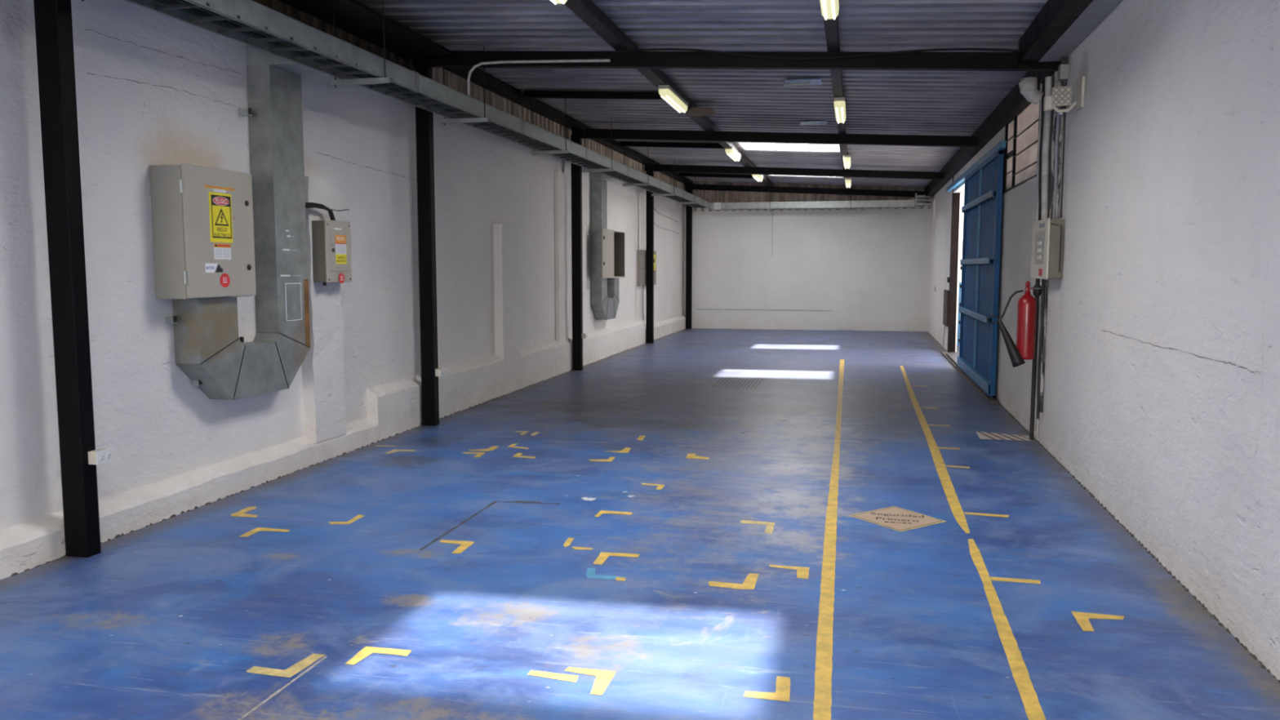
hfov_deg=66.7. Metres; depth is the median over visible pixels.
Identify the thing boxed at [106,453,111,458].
socket
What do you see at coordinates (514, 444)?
corner mark
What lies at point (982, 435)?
striped patch
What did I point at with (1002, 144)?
door track
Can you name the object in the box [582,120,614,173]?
hanger
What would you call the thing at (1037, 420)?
cable
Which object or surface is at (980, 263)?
sliding door
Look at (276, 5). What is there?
cladding
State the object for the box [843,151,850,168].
ceiling lamp
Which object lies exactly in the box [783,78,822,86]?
plate
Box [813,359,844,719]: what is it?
long line
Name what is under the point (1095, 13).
soffit
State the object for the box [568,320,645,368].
baseboard
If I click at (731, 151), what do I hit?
ceiling lamp
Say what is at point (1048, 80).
pipe
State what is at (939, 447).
tick mark
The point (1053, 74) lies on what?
pipe
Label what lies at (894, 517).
diamond sign
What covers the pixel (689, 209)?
steel column
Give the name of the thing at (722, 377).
striped patch
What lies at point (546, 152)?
hanger
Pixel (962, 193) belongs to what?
wall
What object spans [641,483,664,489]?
corner mark
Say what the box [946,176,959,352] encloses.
door frame
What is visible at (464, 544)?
corner mark
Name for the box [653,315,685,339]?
baseboard
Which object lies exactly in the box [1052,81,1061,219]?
pipe
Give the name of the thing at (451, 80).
cladding
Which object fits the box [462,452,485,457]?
corner mark
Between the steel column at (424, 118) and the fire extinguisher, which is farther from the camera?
the steel column at (424, 118)
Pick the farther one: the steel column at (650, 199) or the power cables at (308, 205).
the steel column at (650, 199)
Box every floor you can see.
[0,328,1279,719]
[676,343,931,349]
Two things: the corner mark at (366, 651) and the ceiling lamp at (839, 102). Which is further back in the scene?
the ceiling lamp at (839, 102)
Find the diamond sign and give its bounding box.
[848,506,946,531]
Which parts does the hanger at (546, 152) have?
rod, rod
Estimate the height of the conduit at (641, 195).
1.160 m
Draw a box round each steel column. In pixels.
[33,0,101,557]
[414,66,439,426]
[570,134,582,370]
[645,171,653,343]
[685,189,692,328]
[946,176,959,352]
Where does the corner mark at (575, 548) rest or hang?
on the floor at (171, 618)
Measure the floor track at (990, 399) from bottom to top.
0.055 m
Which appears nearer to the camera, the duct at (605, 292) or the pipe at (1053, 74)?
the pipe at (1053, 74)
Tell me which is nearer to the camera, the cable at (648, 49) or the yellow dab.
the yellow dab
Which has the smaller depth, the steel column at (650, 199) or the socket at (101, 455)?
the socket at (101, 455)
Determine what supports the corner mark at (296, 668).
on the floor at (171, 618)
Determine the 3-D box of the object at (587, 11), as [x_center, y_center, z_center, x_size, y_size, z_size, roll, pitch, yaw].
[-0.582,-2.710,7.018,0.140,0.102,35.900,1,6,12]
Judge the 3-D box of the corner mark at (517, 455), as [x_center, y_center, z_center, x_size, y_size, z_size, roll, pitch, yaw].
[-0.965,0.811,8.251,0.222,0.001,0.202,1,6,12]
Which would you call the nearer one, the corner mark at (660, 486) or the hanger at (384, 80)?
the corner mark at (660, 486)
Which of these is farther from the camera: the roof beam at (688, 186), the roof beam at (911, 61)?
the roof beam at (688, 186)
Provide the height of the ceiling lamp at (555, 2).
0.173 m
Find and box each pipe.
[1035,83,1042,221]
[1038,80,1044,220]
[1041,76,1052,219]
[1047,73,1054,217]
[1048,71,1057,219]
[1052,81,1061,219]
[1054,80,1065,219]
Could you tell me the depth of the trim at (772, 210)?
24.52 m
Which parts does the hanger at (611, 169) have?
rod, rod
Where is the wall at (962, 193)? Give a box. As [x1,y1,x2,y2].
[956,191,964,345]
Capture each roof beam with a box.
[412,50,1061,71]
[571,128,976,147]
[644,164,950,180]
[685,183,925,197]
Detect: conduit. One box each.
[467,58,610,96]
[638,191,644,249]
[1029,203,1041,439]
[1036,279,1048,418]
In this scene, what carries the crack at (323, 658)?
on the floor at (171, 618)
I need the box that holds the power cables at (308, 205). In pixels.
[305,202,349,220]
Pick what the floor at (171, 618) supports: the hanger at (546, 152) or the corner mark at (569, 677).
the corner mark at (569, 677)
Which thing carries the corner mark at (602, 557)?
on the floor at (171, 618)
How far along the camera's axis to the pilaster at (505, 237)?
12.15 m
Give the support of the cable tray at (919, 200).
hanging from the hanger
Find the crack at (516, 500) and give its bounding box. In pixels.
[514,500,540,503]
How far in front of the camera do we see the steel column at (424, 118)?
9.66 m
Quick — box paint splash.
[580,497,595,500]
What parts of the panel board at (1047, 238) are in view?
breaker door, plate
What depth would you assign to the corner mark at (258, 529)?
5.91 m
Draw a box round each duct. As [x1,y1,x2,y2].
[165,47,326,399]
[590,171,619,319]
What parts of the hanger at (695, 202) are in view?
rod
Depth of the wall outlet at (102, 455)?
5.36 m
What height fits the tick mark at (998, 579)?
0.001 m
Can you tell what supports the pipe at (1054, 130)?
attached to the wall at (1171, 203)
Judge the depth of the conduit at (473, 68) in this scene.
9.12 m
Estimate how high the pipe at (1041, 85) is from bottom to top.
1.241 m
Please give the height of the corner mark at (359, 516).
0.001 m
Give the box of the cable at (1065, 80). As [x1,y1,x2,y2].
[1060,80,1066,217]
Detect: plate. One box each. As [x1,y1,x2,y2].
[552,68,581,71]
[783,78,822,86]
[799,120,826,125]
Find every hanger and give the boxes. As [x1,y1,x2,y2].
[329,0,390,88]
[440,45,488,125]
[530,97,568,155]
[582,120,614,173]
[622,182,650,186]
[651,158,675,196]
[675,173,696,204]
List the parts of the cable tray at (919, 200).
rail, rail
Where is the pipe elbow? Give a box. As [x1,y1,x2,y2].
[1018,76,1043,104]
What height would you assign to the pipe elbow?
0.232 m
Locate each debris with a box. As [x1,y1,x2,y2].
[0,330,679,580]
[992,395,1279,683]
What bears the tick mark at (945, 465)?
on the floor at (171, 618)
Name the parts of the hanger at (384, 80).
rod, rod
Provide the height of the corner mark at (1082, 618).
0.001 m
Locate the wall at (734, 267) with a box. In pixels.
[682,204,931,331]
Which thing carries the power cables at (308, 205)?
attached to the electrical box at (331, 239)
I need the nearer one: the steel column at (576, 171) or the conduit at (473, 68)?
the conduit at (473, 68)
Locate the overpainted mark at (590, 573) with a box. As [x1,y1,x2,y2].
[586,567,623,578]
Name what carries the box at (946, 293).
attached to the wall at (1171, 203)
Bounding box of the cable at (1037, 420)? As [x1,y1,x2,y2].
[1035,418,1039,439]
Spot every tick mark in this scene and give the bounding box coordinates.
[927,424,949,426]
[938,447,959,449]
[945,465,969,468]
[964,511,1008,517]
[990,576,1040,583]
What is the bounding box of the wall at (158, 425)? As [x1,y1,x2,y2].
[0,0,683,529]
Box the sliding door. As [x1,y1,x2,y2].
[956,149,1004,395]
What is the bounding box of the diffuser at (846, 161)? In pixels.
[843,157,850,168]
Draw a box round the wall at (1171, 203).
[927,0,1279,679]
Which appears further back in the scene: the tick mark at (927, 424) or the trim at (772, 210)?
the trim at (772, 210)
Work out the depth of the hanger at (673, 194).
19.41 m
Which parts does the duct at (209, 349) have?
leg, elbow panel, elbow panel, leg, elbow panel, plate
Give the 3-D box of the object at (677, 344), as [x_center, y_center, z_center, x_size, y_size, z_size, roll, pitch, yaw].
[3.118,-0.273,19.521,5.501,0.001,0.175,1,6,12]
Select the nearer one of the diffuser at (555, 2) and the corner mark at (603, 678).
the corner mark at (603, 678)
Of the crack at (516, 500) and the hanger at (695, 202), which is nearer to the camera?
the crack at (516, 500)
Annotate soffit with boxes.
[1038,0,1123,62]
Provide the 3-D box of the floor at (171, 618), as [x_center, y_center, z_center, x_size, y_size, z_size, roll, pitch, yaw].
[0.252,1.054,6.373,7.400,0.120,38.300,1,6,12]
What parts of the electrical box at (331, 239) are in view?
plate, door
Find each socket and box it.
[99,453,104,460]
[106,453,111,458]
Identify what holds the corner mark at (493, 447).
on the floor at (171, 618)
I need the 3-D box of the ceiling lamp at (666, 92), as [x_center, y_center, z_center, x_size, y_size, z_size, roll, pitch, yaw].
[0.409,-3.036,11.307,0.124,0.173,1.424,1,6,12]
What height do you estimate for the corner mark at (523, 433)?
0.001 m
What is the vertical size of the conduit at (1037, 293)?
3.200 m
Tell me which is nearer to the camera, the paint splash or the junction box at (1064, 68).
the paint splash
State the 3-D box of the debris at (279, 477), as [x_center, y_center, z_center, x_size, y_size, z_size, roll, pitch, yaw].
[-1.274,0.254,13.984,0.016,0.014,21.503,1,6,12]
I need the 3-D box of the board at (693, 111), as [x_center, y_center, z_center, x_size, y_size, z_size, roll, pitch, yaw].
[0.766,-3.162,12.386,0.350,0.020,0.500,1,6,12]
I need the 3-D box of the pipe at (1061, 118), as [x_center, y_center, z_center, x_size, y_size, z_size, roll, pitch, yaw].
[3.487,-1.794,8.070,0.036,1.257,0.074,1,6,12]
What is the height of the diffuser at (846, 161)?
0.070 m
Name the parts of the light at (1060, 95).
mounting arm, wall plate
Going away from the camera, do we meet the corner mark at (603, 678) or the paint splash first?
the corner mark at (603, 678)
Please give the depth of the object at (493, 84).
12.94 m
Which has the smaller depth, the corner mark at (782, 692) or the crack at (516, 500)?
the corner mark at (782, 692)
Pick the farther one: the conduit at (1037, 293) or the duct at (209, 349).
the conduit at (1037, 293)
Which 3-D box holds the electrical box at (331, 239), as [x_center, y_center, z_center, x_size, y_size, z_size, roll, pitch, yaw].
[-2.513,-0.874,7.950,0.144,0.525,0.385,1,6,12]
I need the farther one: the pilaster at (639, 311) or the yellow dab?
the pilaster at (639, 311)
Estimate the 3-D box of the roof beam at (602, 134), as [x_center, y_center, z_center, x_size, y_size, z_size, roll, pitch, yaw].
[1.886,-3.234,14.137,5.962,0.430,0.100,1,6,12]
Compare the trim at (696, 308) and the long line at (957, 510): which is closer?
the long line at (957, 510)
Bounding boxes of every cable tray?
[124,0,710,208]
[710,192,931,210]
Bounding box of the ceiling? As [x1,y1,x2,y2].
[355,0,1047,187]
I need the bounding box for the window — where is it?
[1002,101,1039,193]
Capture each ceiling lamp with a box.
[550,0,567,4]
[657,84,688,112]
[724,146,741,161]
[751,174,763,182]
[820,0,839,20]
[833,97,846,123]
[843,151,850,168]
[844,177,851,187]
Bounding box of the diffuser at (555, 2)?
[553,0,567,4]
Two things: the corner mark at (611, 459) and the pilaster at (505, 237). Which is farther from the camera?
the pilaster at (505, 237)
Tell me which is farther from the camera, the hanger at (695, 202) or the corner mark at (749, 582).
the hanger at (695, 202)
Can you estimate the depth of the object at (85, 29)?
6.18 m
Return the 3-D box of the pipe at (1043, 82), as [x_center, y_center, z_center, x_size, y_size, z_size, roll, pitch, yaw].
[3.587,-1.847,8.639,0.055,1.260,0.180,1,6,12]
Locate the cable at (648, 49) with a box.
[615,48,1018,60]
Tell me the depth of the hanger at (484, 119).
9.51 m
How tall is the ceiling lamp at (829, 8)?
0.173 m
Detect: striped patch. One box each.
[711,377,763,388]
[975,431,1032,440]
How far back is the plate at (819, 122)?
13.45 m
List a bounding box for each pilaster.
[301,176,346,443]
[493,223,520,363]
[554,170,567,342]
[635,196,644,321]
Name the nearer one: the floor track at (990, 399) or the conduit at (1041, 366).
the conduit at (1041, 366)
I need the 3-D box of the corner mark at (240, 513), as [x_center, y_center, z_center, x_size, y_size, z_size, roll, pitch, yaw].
[-2.532,0.993,6.361,0.214,0.001,0.266,1,6,12]
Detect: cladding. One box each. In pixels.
[253,0,413,71]
[413,66,684,190]
[683,181,931,211]
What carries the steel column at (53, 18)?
on the floor at (171, 618)
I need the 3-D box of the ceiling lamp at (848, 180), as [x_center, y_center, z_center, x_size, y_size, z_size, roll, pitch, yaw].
[4.588,-3.916,21.406,0.124,0.173,1.424,1,6,12]
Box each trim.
[696,308,831,311]
[771,209,773,256]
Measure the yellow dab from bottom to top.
0.001 m
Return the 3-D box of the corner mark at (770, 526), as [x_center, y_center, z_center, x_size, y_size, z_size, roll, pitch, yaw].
[0.716,1.028,6.001,0.222,0.001,0.286,1,6,12]
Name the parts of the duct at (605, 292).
leg, elbow panel, elbow panel, elbow panel, leg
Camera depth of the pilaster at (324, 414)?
7.96 m
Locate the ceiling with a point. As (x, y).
(878, 102)
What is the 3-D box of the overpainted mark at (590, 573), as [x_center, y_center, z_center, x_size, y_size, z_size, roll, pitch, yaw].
[-0.181,1.117,5.075,0.232,0.001,0.170,1,6,12]
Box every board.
[685,107,716,115]
[1031,217,1064,279]
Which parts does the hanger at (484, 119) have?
rod, rod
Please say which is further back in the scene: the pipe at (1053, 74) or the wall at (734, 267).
the wall at (734, 267)
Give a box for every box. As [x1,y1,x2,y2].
[311,219,351,285]
[942,289,949,326]
[1057,56,1069,81]
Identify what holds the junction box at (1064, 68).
attached to the wall at (1171, 203)
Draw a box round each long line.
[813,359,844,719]
[900,365,969,533]
[968,538,1045,719]
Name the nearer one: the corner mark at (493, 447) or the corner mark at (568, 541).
the corner mark at (568, 541)
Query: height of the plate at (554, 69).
0.030 m
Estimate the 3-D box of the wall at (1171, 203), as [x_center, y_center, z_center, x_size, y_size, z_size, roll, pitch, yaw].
[3.202,-0.818,6.413,0.163,3.600,36.002,1,6,13]
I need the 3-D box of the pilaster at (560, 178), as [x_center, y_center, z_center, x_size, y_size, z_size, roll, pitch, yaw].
[-1.195,-1.509,14.626,0.086,2.600,0.417,1,6,12]
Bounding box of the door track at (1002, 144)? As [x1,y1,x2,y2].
[946,140,1005,191]
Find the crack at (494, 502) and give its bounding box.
[418,501,559,550]
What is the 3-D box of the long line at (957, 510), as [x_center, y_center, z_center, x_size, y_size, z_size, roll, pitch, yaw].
[3.091,0.567,10.788,0.133,0.001,10.181,1,6,12]
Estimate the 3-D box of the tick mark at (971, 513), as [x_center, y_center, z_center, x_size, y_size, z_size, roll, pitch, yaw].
[2.243,1.001,6.284,0.275,0.001,0.078,1,6,12]
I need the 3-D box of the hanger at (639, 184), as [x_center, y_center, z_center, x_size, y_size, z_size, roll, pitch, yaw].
[-0.064,-3.409,16.970,0.490,0.763,0.040,1,6,12]
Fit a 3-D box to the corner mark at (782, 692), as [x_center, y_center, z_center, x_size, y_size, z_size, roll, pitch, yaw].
[0.492,1.249,3.710,0.170,0.001,0.217,1,6,12]
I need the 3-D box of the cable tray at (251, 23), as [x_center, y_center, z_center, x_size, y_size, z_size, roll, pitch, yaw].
[-2.176,-2.251,7.442,0.344,0.163,34.950,1,6,12]
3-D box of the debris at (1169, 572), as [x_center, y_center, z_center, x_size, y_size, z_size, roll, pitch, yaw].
[3.613,0.755,8.783,0.016,0.014,13.469,1,6,13]
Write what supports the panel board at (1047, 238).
attached to the wall at (1171, 203)
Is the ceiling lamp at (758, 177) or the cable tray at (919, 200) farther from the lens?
the cable tray at (919, 200)
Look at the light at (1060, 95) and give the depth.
7.59 m
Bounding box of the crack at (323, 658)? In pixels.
[238,656,327,719]
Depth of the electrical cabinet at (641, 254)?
19.90 m
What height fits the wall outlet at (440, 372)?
0.078 m
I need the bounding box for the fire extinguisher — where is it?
[986,280,1041,367]
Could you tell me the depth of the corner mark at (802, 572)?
5.15 m
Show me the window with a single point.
(1021, 135)
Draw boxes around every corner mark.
[231,506,257,517]
[238,527,289,537]
[246,653,324,677]
[328,514,364,524]
[345,646,411,664]
[384,449,415,453]
[440,539,474,553]
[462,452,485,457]
[468,445,497,450]
[507,443,528,448]
[511,453,535,458]
[515,431,528,435]
[527,670,578,682]
[563,537,574,546]
[564,666,615,695]
[572,546,593,549]
[589,457,615,462]
[592,551,639,564]
[594,510,632,517]
[604,447,631,453]
[635,435,645,440]
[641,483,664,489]
[686,453,709,459]
[708,573,758,589]
[740,520,774,533]
[743,675,790,701]
[768,564,809,578]
[1071,611,1124,631]
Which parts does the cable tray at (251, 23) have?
splice plate, splice plate, splice plate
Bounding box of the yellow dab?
[616,577,626,580]
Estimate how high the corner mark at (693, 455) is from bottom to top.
0.001 m
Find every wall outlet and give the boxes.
[88,447,114,465]
[435,368,445,377]
[582,333,587,337]
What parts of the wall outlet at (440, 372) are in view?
plate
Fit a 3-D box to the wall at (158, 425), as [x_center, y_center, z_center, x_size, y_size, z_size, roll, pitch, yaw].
[-2.835,-0.787,7.806,0.200,3.270,36.100,1,6,12]
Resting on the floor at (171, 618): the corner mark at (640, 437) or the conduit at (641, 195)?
the corner mark at (640, 437)
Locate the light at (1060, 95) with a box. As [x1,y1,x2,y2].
[1043,75,1084,115]
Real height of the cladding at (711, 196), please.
0.860 m
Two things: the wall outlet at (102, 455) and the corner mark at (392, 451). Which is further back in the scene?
the corner mark at (392, 451)
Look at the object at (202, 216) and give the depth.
6.25 m
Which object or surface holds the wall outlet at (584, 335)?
attached to the steel column at (576, 171)
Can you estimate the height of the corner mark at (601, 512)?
0.001 m
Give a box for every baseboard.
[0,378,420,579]
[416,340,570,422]
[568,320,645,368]
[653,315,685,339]
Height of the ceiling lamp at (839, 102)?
0.173 m
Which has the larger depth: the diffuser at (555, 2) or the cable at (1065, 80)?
the cable at (1065, 80)
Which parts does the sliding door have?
rail, rail, rail, rail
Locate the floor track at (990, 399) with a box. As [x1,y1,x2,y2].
[939,351,998,404]
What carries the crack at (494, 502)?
on the floor at (171, 618)

